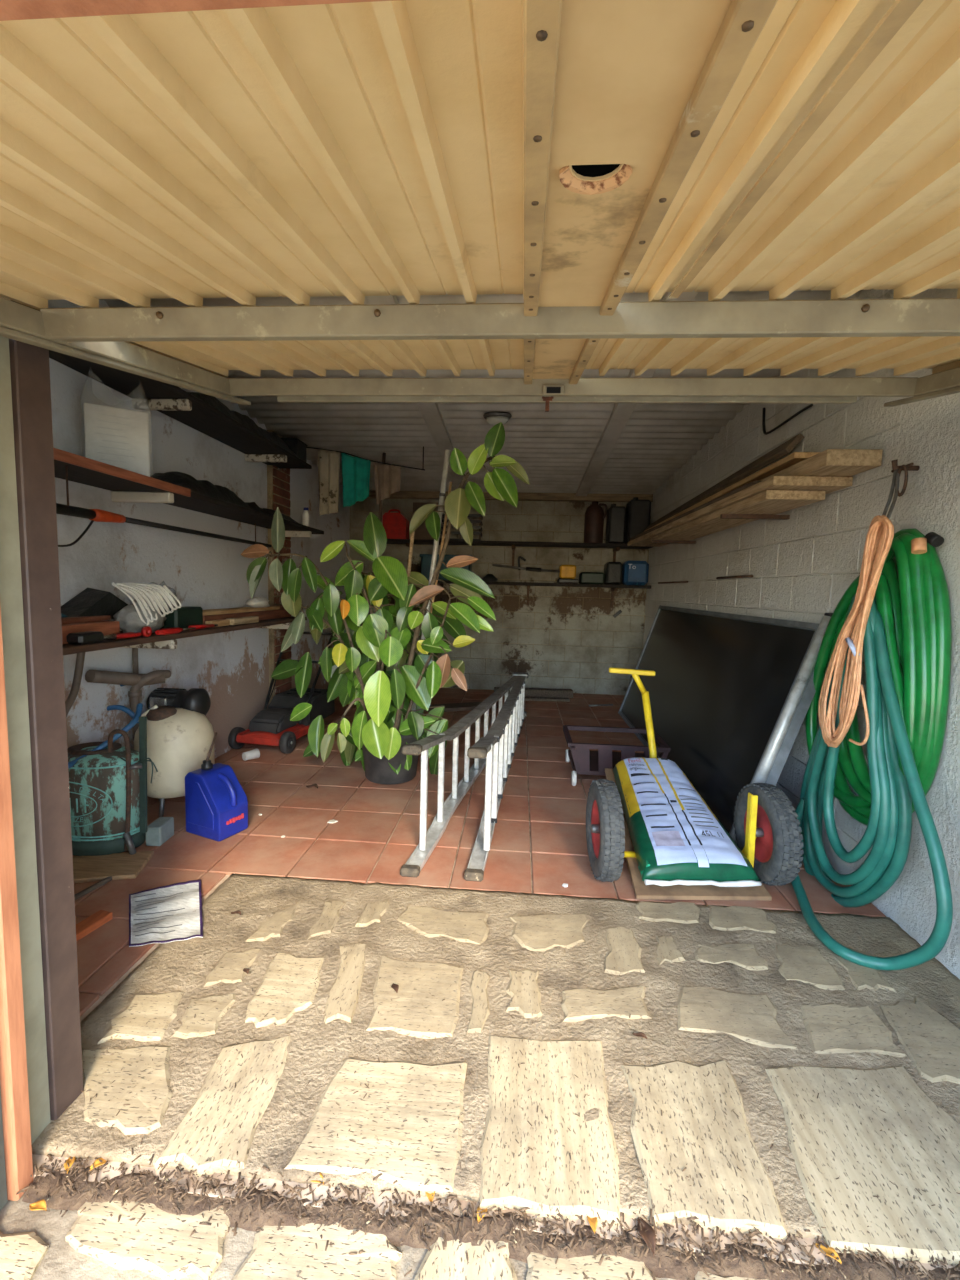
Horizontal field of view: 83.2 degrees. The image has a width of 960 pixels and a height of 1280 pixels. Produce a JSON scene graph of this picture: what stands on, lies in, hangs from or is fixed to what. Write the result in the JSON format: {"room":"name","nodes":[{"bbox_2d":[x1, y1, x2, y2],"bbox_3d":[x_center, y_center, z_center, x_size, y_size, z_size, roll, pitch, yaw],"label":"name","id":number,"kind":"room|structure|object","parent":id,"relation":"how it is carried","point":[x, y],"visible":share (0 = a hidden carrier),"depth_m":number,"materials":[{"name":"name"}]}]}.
{"room":"garage","nodes":[
{"label":"garage","id":0,"kind":"room"},
{"bbox_2d":[48,300,349,757],"bbox_3d":[-1.965,-0.581,4.222,0.140,3.050,5.800,2,5,4],"label":"wall","id":1,"kind":"structure","parent":0,"point":[204,572],"depth_m":3.55,"materials":[{"name":"paint"}]},
{"bbox_2d":[11,300,311,468],"bbox_3d":[-1.771,-1.346,3.154,0.341,0.083,3.250,2,5,4],"label":"wall shelf","id":2,"kind":"object","parent":1,"relation":"attached to","point":[146,393],"visible":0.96,"depth_m":3.13,"materials":[{"name":"wood"}]},
{"bbox_2d":[188,392,299,458],"bbox_3d":[-1.716,-1.509,3.764,0.330,0.126,1.500,2,5,4],"label":"cover","id":3,"kind":"object","parent":2,"relation":"on","point":[212,401],"visible":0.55,"depth_m":3.64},
{"bbox_2d":[63,616,306,654],"bbox_3d":[-1.806,-0.022,3.205,0.351,0.085,3.100,2,5,4],"label":"wall shelf","id":4,"kind":"object","parent":1,"relation":"attached to","point":[169,641],"visible":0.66,"depth_m":2.93,"materials":[{"name":"wood"}]},
{"bbox_2d":[65,652,84,717],"bbox_3d":[-1.933,0.261,2.542,0.032,0.437,0.207,2,5,4],"label":"hose","id":5,"kind":"object","parent":4,"relation":"hanging from","point":[80,657],"visible":0.5,"depth_m":2.58,"materials":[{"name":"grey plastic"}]},
{"bbox_2d":[66,631,103,644],"bbox_3d":[-1.733,-0.009,2.375,0.075,0.048,0.140,2,5,4],"label":"clamp","id":6,"kind":"object","parent":4,"relation":"on","point":[79,638],"visible":1,"depth_m":2.33,"materials":[{"name":"plastic"}]},
{"bbox_2d":[62,621,119,643],"bbox_3d":[-1.867,-0.020,2.278,0.160,0.080,0.752,2,5,4],"label":"plank","id":7,"kind":"object","parent":4,"relation":"on","point":[106,627],"visible":0.28,"depth_m":2.48,"materials":[{"name":"brown wood"}]},
{"bbox_2d":[61,615,110,622],"bbox_3d":[-1.913,-0.083,2.376,0.100,0.022,0.650,2,5,4],"label":"plank","id":8,"kind":"object","parent":7,"relation":"on","point":[100,617],"visible":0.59,"depth_m":2.54,"materials":[{"name":"brown wood"}]},
{"bbox_2d":[61,588,127,618],"bbox_3d":[-1.933,-0.186,2.756,0.120,0.160,0.500,2,5,4],"label":"cover","id":9,"kind":"object","parent":4,"relation":"on","point":[90,602],"visible":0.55,"depth_m":2.67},
{"bbox_2d":[104,632,141,639],"bbox_3d":[-1.721,-0.018,2.575,0.066,0.032,0.241,2,5,4],"label":"pliers","id":10,"kind":"object","parent":4,"relation":"on","point":[113,636],"visible":0.98,"depth_m":2.57,"materials":[{"name":"red plastic"}]},
{"bbox_2d":[141,626,151,636],"bbox_3d":[-1.681,-0.043,2.725,0.020,0.052,0.052,2,5,4],"label":"tape roll","id":11,"kind":"object","parent":4,"relation":"on","point":[146,631],"visible":1,"depth_m":2.72,"materials":[{"name":"red plastic"}]},
{"bbox_2d":[112,582,181,632],"bbox_3d":[-1.760,-0.167,2.829,0.180,0.264,0.386,2,5,4],"label":"bag","id":12,"kind":"object","parent":4,"relation":"on","point":[129,620],"depth_m":2.76,"materials":[{"name":"plastic"}]},
{"bbox_2d":[155,627,195,634],"bbox_3d":[-1.660,-0.053,2.959,0.036,0.034,0.320,2,5,4],"label":"screwdriver","id":13,"kind":"object","parent":4,"relation":"on","point":[165,631],"visible":1,"depth_m":2.88,"materials":[{"name":"red plastic"}]},
{"bbox_2d":[161,606,202,628],"bbox_3d":[-1.776,-0.132,3.228,0.100,0.129,0.270,2,5,4],"label":"case","id":14,"kind":"object","parent":4,"relation":"on","point":[183,617],"visible":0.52,"depth_m":3.16,"materials":[{"name":"plastic"}]},
{"bbox_2d":[188,624,217,629],"bbox_3d":[-1.663,-0.082,3.259,0.028,0.028,0.241,2,6,10],"label":"marker","id":15,"kind":"object","parent":4,"relation":"on","point":[204,625],"visible":0.96,"depth_m":3.23,"materials":[{"name":"plastic"}]},
{"bbox_2d":[205,619,229,626],"bbox_3d":[-1.688,-0.108,3.480,0.050,0.038,0.200,2,5,4],"label":"wood block","id":16,"kind":"object","parent":4,"relation":"on","point":[223,622],"visible":0.78,"depth_m":3.47,"materials":[{"name":"brown wood"}]},
{"bbox_2d":[226,616,258,624],"bbox_3d":[-1.652,-0.136,3.767,0.060,0.042,0.340,2,5,4],"label":"wood block","id":17,"kind":"object","parent":4,"relation":"on","point":[250,619],"visible":0.9,"depth_m":3.73,"materials":[{"name":"brown wood"}]},
{"bbox_2d":[203,609,290,624],"bbox_3d":[-1.761,-0.178,4.043,0.160,0.066,1.300,2,5,4],"label":"plank","id":18,"kind":"object","parent":4,"relation":"on","point":[280,613],"visible":0.38,"depth_m":4.06,"materials":[{"name":"brown wood"}]},
{"bbox_2d":[203,606,279,615],"bbox_3d":[-1.784,-0.220,3.980,0.130,0.026,1.120,2,5,4],"label":"plank","id":19,"kind":"object","parent":18,"relation":"on","point":[240,609],"visible":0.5,"depth_m":3.87,"materials":[{"name":"brown wood"}]},
{"bbox_2d":[246,597,269,607],"bbox_3d":[-1.681,-0.288,4.111,0.138,0.083,0.296,2,5,4],"label":"rag","id":20,"kind":"object","parent":19,"relation":"on","point":[256,602],"visible":1,"depth_m":4.04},
{"bbox_2d":[53,448,323,536],"bbox_3d":[-1.767,-0.830,3.353,0.355,0.095,3.550,2,5,4],"label":"wall shelf","id":21,"kind":"object","parent":1,"relation":"attached to","point":[125,485],"visible":0.88,"depth_m":2.88,"materials":[{"name":"brown wood"}]},
{"bbox_2d":[83,403,149,476],"bbox_3d":[-1.798,-1.066,2.684,0.290,0.511,0.175,-2,6,-31],"label":"box","id":22,"kind":"object","parent":21,"relation":"on","point":[118,437],"visible":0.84,"depth_m":2.63,"materials":[{"name":"grey"}]},
{"bbox_2d":[56,466,271,547],"bbox_3d":[-1.763,-0.660,3.302,0.060,0.342,2.537,2,5,0],"label":"tool","id":23,"kind":"object","parent":21,"relation":"hanging from","point":[98,515],"visible":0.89,"depth_m":2.54,"materials":[{"name":"black plastic"}]},
{"bbox_2d":[150,471,253,509],"bbox_3d":[-1.764,-0.938,3.358,0.330,0.136,0.820,2,5,4],"label":"tarpaulin","id":24,"kind":"object","parent":21,"relation":"on","point":[203,487],"visible":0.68,"depth_m":3.20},
{"bbox_2d":[245,502,298,523],"bbox_3d":[-1.717,-1.004,4.265,0.300,0.098,1.000,2,5,4],"label":"tarpaulin","id":25,"kind":"object","parent":21,"relation":"on","point":[253,505],"visible":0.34,"depth_m":4.09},
{"bbox_2d":[302,507,309,526],"bbox_3d":[-1.553,-1.094,4.828,0.064,0.176,0.064,2,5,4],"label":"bottle","id":26,"kind":"object","parent":21,"relation":"on","point":[305,517],"visible":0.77,"depth_m":4.81,"materials":[{"name":"plastic"}]},
{"bbox_2d":[267,430,291,703],"bbox_3d":[-1.827,-0.493,4.925,0.080,2.650,0.360,2,5,4],"label":"trim","id":27,"kind":"structure","parent":1,"relation":"attached to","point":[278,480],"depth_m":4.82,"materials":[{"name":"wood"}]},
{"bbox_2d":[0,1166,959,1279],"bbox_3d":[-0.295,1.715,-3.313,14.000,0.200,9.058,2,5,4],"label":"ground","id":28,"kind":"structure","parent":0,"point":[91,1244],"depth_m":1.08,"materials":[{"name":"stone"}]},
{"bbox_2d":[29,1199,45,1210],"bbox_3d":[-0.920,1.180,1.124,0.045,0.014,0.021,2,5,4],"label":"fallen leaf","id":29,"kind":"object","parent":28,"relation":"on","point":[41,1204],"visible":1,"depth_m":1.13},
{"bbox_2d":[16,896,959,1279],"bbox_3d":[0.170,1.163,1.613,2.389,0.037,1.196,2,5,4],"label":"litter","id":30,"kind":"object","parent":28,"relation":"on","point":[398,1206],"visible":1,"depth_m":1.12,"materials":[{"name":"plant"}]},
{"bbox_2d":[99,289,871,495],"bbox_3d":[0.010,-1.726,3.907,3.966,0.405,5.880,2,5,4],"label":"ceiling","id":31,"kind":"structure","parent":0,"point":[581,449],"depth_m":4.43,"materials":[{"name":"metal"}]},
{"bbox_2d":[306,446,424,470],"bbox_3d":[-1.114,-1.705,5.022,1.225,0.241,0.012,2,5,4],"label":"rail","id":32,"kind":"object","parent":31,"relation":"attached to","point":[423,446],"visible":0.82,"depth_m":5.01,"materials":[{"name":"black metal"}]},
{"bbox_2d":[318,449,338,515],"bbox_3d":[-1.422,-1.470,5.056,0.210,0.614,0.085,2,5,4],"label":"hanging cloth","id":33,"kind":"object","parent":32,"relation":"hanging from","point":[328,461],"visible":1,"depth_m":5.05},
{"bbox_2d":[341,453,370,507],"bbox_3d":[-1.156,-1.483,5.032,0.284,0.501,0.080,2,5,4],"label":"hanging cloth","id":34,"kind":"object","parent":32,"relation":"hanging from","point":[355,470],"visible":1,"depth_m":5.03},
{"bbox_2d":[374,462,400,503],"bbox_3d":[-0.860,-1.455,5.022,0.254,0.381,0.078,2,5,4],"label":"hanging cloth","id":35,"kind":"object","parent":32,"relation":"hanging from","point":[387,477],"visible":1,"depth_m":5.01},
{"bbox_2d":[378,453,385,521],"bbox_3d":[-0.957,-1.474,5.272,0.072,0.684,0.032,2,5,4],"label":"prop","id":36,"kind":"object","parent":31,"relation":"hanging from","point":[384,454],"visible":0.35,"depth_m":5.28,"materials":[{"name":"brown wood"}]},
{"bbox_2d":[483,412,511,425],"bbox_3d":[0.133,-1.686,4.143,0.220,0.085,0.136,2,5,4],"label":"lamp","id":37,"kind":"object","parent":31,"relation":"attached to","point":[493,418],"visible":0.88,"depth_m":4.10,"materials":[{"name":"grey metal"}]},
{"bbox_2d":[31,688,959,1273],"bbox_3d":[-0.065,0.957,4.123,4.046,0.110,6.000,2,5,4],"label":"floor","id":38,"kind":"structure","parent":0,"point":[539,842],"depth_m":1.60,"materials":[{"name":"stone"}]},
{"bbox_2d":[64,1156,75,1172],"bbox_3d":[-0.918,1.171,1.210,0.024,0.014,0.040,2,5,4],"label":"fallen leaf","id":39,"kind":"object","parent":38,"relation":"on","point":[69,1161],"visible":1,"depth_m":1.21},
{"bbox_2d":[74,876,111,899],"bbox_3d":[-1.613,1.034,2.278,0.018,0.018,0.228,3,6,16],"label":"stick","id":40,"kind":"object","parent":38,"relation":"on","point":[107,879],"visible":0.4,"depth_m":2.25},
{"bbox_2d":[76,910,112,940],"bbox_3d":[-1.454,1.060,2.006,0.060,0.028,0.150,3,6,15],"label":"board","id":41,"kind":"object","parent":38,"relation":"on","point":[83,928],"visible":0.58,"depth_m":2.01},
{"bbox_2d":[90,1157,108,1169],"bbox_3d":[-0.850,1.173,1.212,0.026,0.014,0.038,2,5,4],"label":"fallen leaf","id":42,"kind":"object","parent":38,"relation":"on","point":[96,1162],"visible":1,"depth_m":1.21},
{"bbox_2d":[67,716,157,855],"bbox_3d":[-1.762,0.672,2.596,0.532,0.645,0.281,2,5,4],"label":"sprayer","id":43,"kind":"object","parent":38,"relation":"on","point":[108,786],"visible":0.77,"depth_m":2.50,"materials":[{"name":"paint"}]},
{"bbox_2d":[123,832,136,854],"bbox_3d":[-1.638,0.951,2.528,0.059,0.108,0.028,2,5,4],"label":"outlet","id":44,"kind":"object","parent":43,"relation":"attached to","point":[128,845],"depth_m":2.52,"materials":[{"name":"grey metal"}]},
{"bbox_2d":[73,851,153,883],"bbox_3d":[-1.748,1.018,2.409,0.460,0.020,0.220,0,6,-13],"label":"board","id":45,"kind":"object","parent":38,"relation":"on","point":[120,866],"visible":0.58,"depth_m":2.41,"materials":[{"name":"brown wood"}]},
{"bbox_2d":[68,648,214,816],"bbox_3d":[-1.819,0.515,2.918,0.730,0.928,0.765,-3,7,-37],"label":"pump","id":46,"kind":"object","parent":38,"relation":"on","point":[180,736],"visible":0.76,"depth_m":2.95,"materials":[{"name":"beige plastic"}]},
{"bbox_2d":[145,817,173,845],"bbox_3d":[-1.599,0.956,2.701,0.075,0.097,0.130,1,5,-2],"label":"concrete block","id":47,"kind":"object","parent":38,"relation":"on","point":[159,831],"visible":0.92,"depth_m":2.66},
{"bbox_2d":[129,879,202,946],"bbox_3d":[-1.222,1.062,2.087,0.262,0.020,0.430,-1,6,-28],"label":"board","id":48,"kind":"object","parent":38,"relation":"on","point":[173,912],"visible":1,"depth_m":2.09,"materials":[{"name":"paper"}]},
{"bbox_2d":[185,732,247,840],"bbox_3d":[-1.362,0.757,2.814,0.268,0.484,0.208,4,6,25],"label":"jerrycan","id":49,"kind":"object","parent":38,"relation":"on","point":[216,803],"visible":1,"depth_m":2.75,"materials":[{"name":"blue plastic"}]},
{"bbox_2d":[242,749,259,760],"bbox_3d":[-1.683,0.845,3.969,0.074,0.073,0.107,5,7,36],"label":"cup","id":50,"kind":"object","parent":38,"relation":"on","point":[255,753],"visible":1,"depth_m":3.95,"materials":[{"name":"white plastic"}]},
{"bbox_2d":[228,632,334,753],"bbox_3d":[-1.596,0.394,4.532,0.492,0.872,0.944,3,6,11],"label":"lawn mower","id":51,"kind":"object","parent":38,"relation":"on","point":[272,726],"depth_m":4.32,"materials":[{"name":"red plastic"}]},
{"bbox_2d":[241,422,529,784],"bbox_3d":[-0.574,-0.171,3.468,1.723,2.334,0.731,2,5,4],"label":"rubber plant","id":52,"kind":"object","parent":38,"relation":"on","point":[372,666],"visible":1,"depth_m":3.37,"materials":[{"name":"green plant"}]},
{"bbox_2d":[407,531,414,584],"bbox_3d":[-0.532,-0.063,3.720,0.149,1.373,0.026,2,5,4],"label":"support stake","id":53,"kind":"object","parent":52,"relation":"on","point":[413,533],"visible":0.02,"depth_m":3.66,"materials":[{"name":"brown wood"}]},
{"bbox_2d":[412,449,450,710],"bbox_3d":[-0.339,-0.296,3.575,0.268,1.858,0.048,3,6,16],"label":"support pole","id":54,"kind":"object","parent":52,"relation":"on","point":[447,452],"visible":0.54,"depth_m":3.49,"materials":[{"name":"metal"}]},
{"bbox_2d":[430,482,451,612],"bbox_3d":[-0.336,-0.211,3.652,0.272,1.672,0.030,3,6,11],"label":"cane","id":55,"kind":"object","parent":52,"relation":"on","point":[450,483],"visible":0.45,"depth_m":3.59,"materials":[{"name":"brown wood"}]},
{"bbox_2d":[426,702,497,711],"bbox_3d":[-0.207,0.723,5.849,0.783,0.038,0.220,-1,6,-22],"label":"plank","id":56,"kind":"object","parent":38,"relation":"on","point":[450,707],"visible":0.48,"depth_m":5.79,"materials":[{"name":"brown wood"}]},
{"bbox_2d":[400,672,527,881],"bbox_3d":[0.070,0.628,3.970,0.379,0.603,3.247,2,6,8],"label":"ladder","id":57,"kind":"object","parent":38,"relation":"on","point":[495,751],"visible":1,"depth_m":2.91,"materials":[{"name":"metal"}]},
{"bbox_2d":[494,687,572,697],"bbox_3d":[0.655,0.645,6.643,0.963,0.090,0.120,2,5,0],"label":"plank","id":58,"kind":"object","parent":38,"relation":"on","point":[529,692],"visible":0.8,"depth_m":6.58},
{"bbox_2d":[524,697,569,701],"bbox_3d":[0.696,0.699,6.398,0.724,0.030,0.100,1,5,-2],"label":"plank","id":59,"kind":"object","parent":38,"relation":"on","point":[562,699],"visible":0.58,"depth_m":6.36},
{"bbox_2d":[587,1216,597,1233],"bbox_3d":[0.234,1.210,1.126,0.021,0.014,0.045,2,5,4],"label":"fallen leaf","id":60,"kind":"object","parent":38,"relation":"on","point":[592,1221],"visible":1,"depth_m":1.12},
{"bbox_2d":[563,725,669,785],"bbox_3d":[0.940,0.822,3.839,0.670,0.285,0.590,2,5,4],"label":"cart","id":61,"kind":"object","parent":38,"relation":"on","point":[583,761],"visible":0.58,"depth_m":3.63,"materials":[{"name":"red plastic"}]},
{"bbox_2d":[568,750,643,775],"bbox_3d":[0.939,0.879,3.854,0.580,0.030,0.470,2,5,4],"label":"tray","id":62,"kind":"object","parent":61,"relation":"on","point":[593,769],"depth_m":3.79,"materials":[{"name":"red plastic"}]},
{"bbox_2d":[637,1217,655,1255],"bbox_3d":[0.339,1.212,1.102,0.033,0.022,0.069,2,5,4],"label":"fallen leaf","id":63,"kind":"object","parent":38,"relation":"on","point":[649,1234],"visible":1,"depth_m":1.10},
{"bbox_2d":[586,667,803,900],"bbox_3d":[0.973,0.647,2.790,0.871,0.839,1.158,2,5,4],"label":"trolley","id":64,"kind":"object","parent":38,"relation":"on","point":[768,831],"visible":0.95,"depth_m":2.36,"materials":[{"name":"rubber"}]},
{"bbox_2d":[613,757,761,886],"bbox_3d":[0.991,0.876,2.758,0.510,0.286,0.979,2,5,4],"label":"sack","id":65,"kind":"object","parent":64,"relation":"on","point":[677,839],"visible":1,"depth_m":2.54,"materials":[{"name":"white"}]},
{"bbox_2d":[616,760,639,816],"bbox_3d":[0.806,0.796,2.963,0.067,0.144,0.527,2,5,4],"label":"print","id":66,"kind":"object","parent":65,"relation":"attached to","point":[628,786],"depth_m":2.93},
{"bbox_2d":[652,831,684,845],"bbox_3d":[0.860,0.907,2.470,0.129,0.028,0.109,2,5,4],"label":"picture","id":67,"kind":"object","parent":65,"relation":"attached to","point":[659,838],"depth_m":2.47},
{"bbox_2d":[676,764,717,819],"bbox_3d":[1.159,0.811,2.932,0.067,0.150,0.548,1,5,-1],"label":"print","id":68,"kind":"object","parent":65,"relation":"attached to","point":[700,807],"depth_m":2.81},
{"bbox_2d":[681,796,717,827],"bbox_3d":[1.082,0.849,2.683,0.110,0.060,0.245,2,5,1],"label":"print","id":69,"kind":"object","parent":65,"relation":"attached to","point":[697,814],"depth_m":2.66,"materials":[{"name":"paint"}]},
{"bbox_2d":[618,605,832,843],"bbox_3d":[1.632,0.333,4.281,0.525,1.240,3.359,2,5,4],"label":"glazed panel","id":70,"kind":"object","parent":38,"relation":"on","point":[731,696],"visible":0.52,"depth_m":3.39,"materials":[{"name":"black glass"}]},
{"bbox_2d":[815,1243,841,1263],"bbox_3d":[0.697,1.227,1.082,0.020,0.014,0.045,-2,7,-34],"label":"fallen leaf","id":71,"kind":"object","parent":38,"relation":"on","point":[830,1250],"visible":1,"depth_m":1.08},
{"bbox_2d":[349,498,650,694],"bbox_3d":[0.190,-0.679,6.915,4.046,2.850,0.133,2,5,4],"label":"wall","id":72,"kind":"structure","parent":0,"point":[565,637],"depth_m":6.83,"materials":[{"name":"paint"}]},
{"bbox_2d":[367,490,652,501],"bbox_3d":[0.212,-1.781,6.697,3.766,0.085,0.100,2,5,4],"label":"trim","id":73,"kind":"structure","parent":72,"relation":"attached to","point":[522,496],"depth_m":6.61,"materials":[{"name":"wood"}]},
{"bbox_2d":[387,539,651,565],"bbox_3d":[0.408,-1.056,6.637,3.295,0.280,0.316,2,5,4],"label":"shelf","id":74,"kind":"object","parent":72,"relation":"attached to","point":[616,547],"visible":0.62,"depth_m":6.52,"materials":[{"name":"metal"}]},
{"bbox_2d":[383,509,408,538],"bbox_3d":[-1.041,-1.434,6.712,0.290,0.378,0.200,2,5,4],"label":"can","id":75,"kind":"object","parent":74,"relation":"on","point":[396,525],"visible":0.97,"depth_m":6.62,"materials":[{"name":"red plastic"}]},
{"bbox_2d":[413,502,438,539],"bbox_3d":[-0.678,-1.482,6.787,0.340,0.480,0.052,2,5,4],"label":"wooden panel","id":76,"kind":"object","parent":74,"relation":"on","point":[421,532],"visible":0.21,"depth_m":6.78,"materials":[{"name":"brown wood"}]},
{"bbox_2d":[439,513,482,540],"bbox_3d":[-0.229,-1.375,6.657,0.504,0.315,0.280,2,5,4],"label":"plastic crate","id":77,"kind":"object","parent":74,"relation":"on","point":[479,521],"visible":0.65,"depth_m":6.52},
{"bbox_2d":[584,501,606,542],"bbox_3d":[1.377,-1.412,6.523,0.228,0.500,0.228,-1,6,-21],"label":"jug","id":78,"kind":"object","parent":74,"relation":"on","point":[595,516],"visible":0.85,"depth_m":6.43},
{"bbox_2d":[605,504,626,543],"bbox_3d":[1.637,-1.392,6.516,0.200,0.476,0.240,2,5,4],"label":"canister","id":79,"kind":"object","parent":74,"relation":"on","point":[616,515],"visible":0.93,"depth_m":6.40,"materials":[{"name":"black plastic"}]},
{"bbox_2d":[624,497,650,543],"bbox_3d":[1.892,-1.424,6.494,0.250,0.556,0.240,2,5,4],"label":"canister","id":80,"kind":"object","parent":74,"relation":"on","point":[637,511],"visible":0.85,"depth_m":6.38,"materials":[{"name":"black plastic"}]},
{"bbox_2d":[428,580,650,607],"bbox_3d":[0.595,-0.568,6.668,2.895,0.280,0.316,2,5,4],"label":"shelf","id":81,"kind":"object","parent":72,"relation":"attached to","point":[439,583],"visible":0.8,"depth_m":6.50,"materials":[{"name":"metal"}]},
{"bbox_2d":[419,554,471,579],"bbox_3d":[-0.412,-0.895,6.705,0.640,0.310,0.280,2,5,4],"label":"storage box","id":82,"kind":"object","parent":81,"relation":"on","point":[426,559],"visible":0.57,"depth_m":6.58,"materials":[{"name":"teal plastic"}]},
{"bbox_2d":[482,556,578,583],"bbox_3d":[0.614,-0.863,6.621,1.180,0.316,0.200,2,5,4],"label":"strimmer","id":83,"kind":"object","parent":81,"relation":"on","point":[567,573],"visible":0.92,"depth_m":6.54,"materials":[{"name":"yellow plastic"}]},
{"bbox_2d":[579,572,604,583],"bbox_3d":[1.361,-0.752,6.596,0.280,0.140,0.240,2,5,4],"label":"tool case","id":84,"kind":"object","parent":81,"relation":"on","point":[584,577],"visible":0.94,"depth_m":6.48,"materials":[{"name":"green plastic"}]},
{"bbox_2d":[604,562,622,584],"bbox_3d":[1.617,-0.808,6.572,0.190,0.270,0.240,2,5,4],"label":"bag","id":85,"kind":"object","parent":81,"relation":"on","point":[612,570],"visible":0.94,"depth_m":6.46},
{"bbox_2d":[622,561,648,584],"bbox_3d":[1.875,-0.809,6.541,0.280,0.290,0.262,2,5,4],"label":"box","id":86,"kind":"object","parent":81,"relation":"on","point":[633,572],"visible":0.95,"depth_m":6.42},
{"bbox_2d":[643,288,959,978],"bbox_3d":[1.921,-0.441,3.844,0.142,3.050,6.000,2,5,4],"label":"wall","id":87,"kind":"structure","parent":0,"point":[801,566],"depth_m":2.62,"materials":[{"name":"paint"}]},
{"bbox_2d":[651,540,695,543],"bbox_3d":[1.745,-0.884,4.873,0.384,0.024,0.030,2,5,4],"label":"wall bracket","id":88,"kind":"object","parent":87,"relation":"attached to","point":[652,541],"visible":1,"depth_m":4.86,"materials":[{"name":"metal"}]},
{"bbox_2d":[651,490,825,540],"bbox_3d":[1.658,-0.829,3.888,0.280,0.044,2.480,2,5,5],"label":"plank","id":89,"kind":"object","parent":88,"relation":"on","point":[772,502],"visible":0.82,"depth_m":3.08,"materials":[{"name":"brown wood"}]},
{"bbox_2d":[627,476,852,546],"bbox_3d":[1.717,-0.920,4.353,0.380,0.044,3.632,2,5,4],"label":"plank","id":90,"kind":"object","parent":89,"relation":"on","point":[829,484],"visible":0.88,"depth_m":2.69,"materials":[{"name":"brown wood"}]},
{"bbox_2d":[630,481,760,540],"bbox_3d":[1.596,-0.968,4.423,0.095,0.030,3.200,2,5,4],"label":"plank","id":91,"kind":"object","parent":90,"relation":"on","point":[752,483],"visible":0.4,"depth_m":3.69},
{"bbox_2d":[760,449,882,480],"bbox_3d":[1.692,-0.872,3.226,0.235,0.074,1.781,2,5,4],"label":"plank","id":92,"kind":"object","parent":90,"relation":"on","point":[829,462],"visible":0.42,"depth_m":2.38,"materials":[{"name":"brown wood"}]},
{"bbox_3d":[1.833,-1.031,5.155,0.170,0.030,1.901,2,5,4],"label":"plank","id":93,"kind":"object","parent":90,"relation":"on","visible":0},
{"bbox_2d":[644,452,819,531],"bbox_3d":[1.730,-1.027,4.196,0.160,0.100,3.021,2,5,3],"label":"plank","id":94,"kind":"object","parent":93,"relation":"on","point":[796,457],"visible":0.34,"depth_m":3.06,"materials":[{"name":"brown wood"}]},
{"bbox_2d":[643,433,803,531],"bbox_3d":[1.799,-1.158,4.491,0.102,0.256,3.007,2,5,2],"label":"plank","id":95,"kind":"object","parent":94,"relation":"on","point":[788,446],"visible":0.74,"depth_m":3.56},
{"bbox_2d":[716,575,752,578],"bbox_3d":[1.843,-0.455,3.919,0.031,0.018,0.640,2,5,4],"label":"rod","id":96,"kind":"object","parent":87,"relation":"attached to","point":[741,576],"visible":1,"depth_m":3.86,"materials":[{"name":"metal"}]},
{"bbox_2d":[720,514,789,519],"bbox_3d":[1.619,-0.727,3.185,0.384,0.024,0.030,2,5,4],"label":"wall bracket","id":97,"kind":"object","parent":87,"relation":"attached to","point":[722,516],"visible":1,"depth_m":3.17,"materials":[{"name":"metal"}]},
{"bbox_2d":[762,404,812,434],"bbox_3d":[1.827,-1.389,3.233,0.014,0.194,0.622,2,5,4],"label":"wire","id":98,"kind":"object","parent":87,"relation":"attached to","point":[810,405],"visible":0.99,"depth_m":3.31,"materials":[{"name":"black plastic"}]},
{"bbox_2d":[791,594,952,970],"bbox_3d":[1.469,0.495,2.165,0.296,1.399,0.966,2,6,10],"label":"garden hose","id":99,"kind":"object","parent":87,"relation":"hanging from","point":[888,831],"visible":0.83,"depth_m":2.04,"materials":[{"name":"rubber"}]},
{"bbox_2d":[882,459,919,518],"bbox_3d":[1.644,-0.559,2.128,0.189,0.309,0.095,-3,7,-42],"label":"wall hook","id":100,"kind":"object","parent":87,"relation":"attached to","point":[896,469],"visible":0.84,"depth_m":2.13,"materials":[{"name":"metal"}]},
{"bbox_2d":[818,515,893,747],"bbox_3d":[1.484,-0.002,2.163,0.090,0.960,0.475,2,5,4],"label":"cable coil","id":101,"kind":"object","parent":100,"relation":"hanging from","point":[879,537],"visible":0.99,"depth_m":2.09,"materials":[{"name":"orange plastic"}]},
{"bbox_2d":[806,529,951,825],"bbox_3d":[1.642,0.170,2.328,0.133,1.249,0.822,2,5,4],"label":"garden hose","id":102,"kind":"object","parent":100,"relation":"hanging from","point":[913,605],"visible":0.54,"depth_m":2.00,"materials":[{"name":"green plastic"}]},
{"bbox_3d":[-0.266,-0.260,1.068,4.500,3.100,0.250,2,5,4],"label":"wall","id":103,"kind":"structure","parent":0,"visible":0},
{"bbox_2d":[0,336,50,1210],"bbox_3d":[-1.046,0.285,1.117,0.175,1.825,0.199,2,5,4],"label":"door frame","id":104,"kind":"structure","parent":103,"relation":"attached to","point":[11,598],"depth_m":1.15,"materials":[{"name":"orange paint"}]},
{"bbox_2d":[9,338,83,1119],"bbox_3d":[-1.038,0.232,1.255,0.097,1.855,0.085,2,5,4],"label":"post","id":105,"kind":"object","parent":103,"relation":"attached to","point":[29,364],"visible":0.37,"depth_m":1.24,"materials":[{"name":"brown metal"}]},
{"bbox_3d":[-1.052,0.297,0.995,0.180,1.825,0.045,2,5,4],"label":"door frame","id":106,"kind":"structure","parent":0,"visible":0},
{"bbox_2d":[0,0,959,411],"bbox_3d":[0.173,-0.622,1.084,2.399,0.404,1.710,2,5,4],"label":"door","id":107,"kind":"structure","parent":106,"relation":"attached to","point":[571,157],"depth_m":0.68,"materials":[{"name":"beige paint"}]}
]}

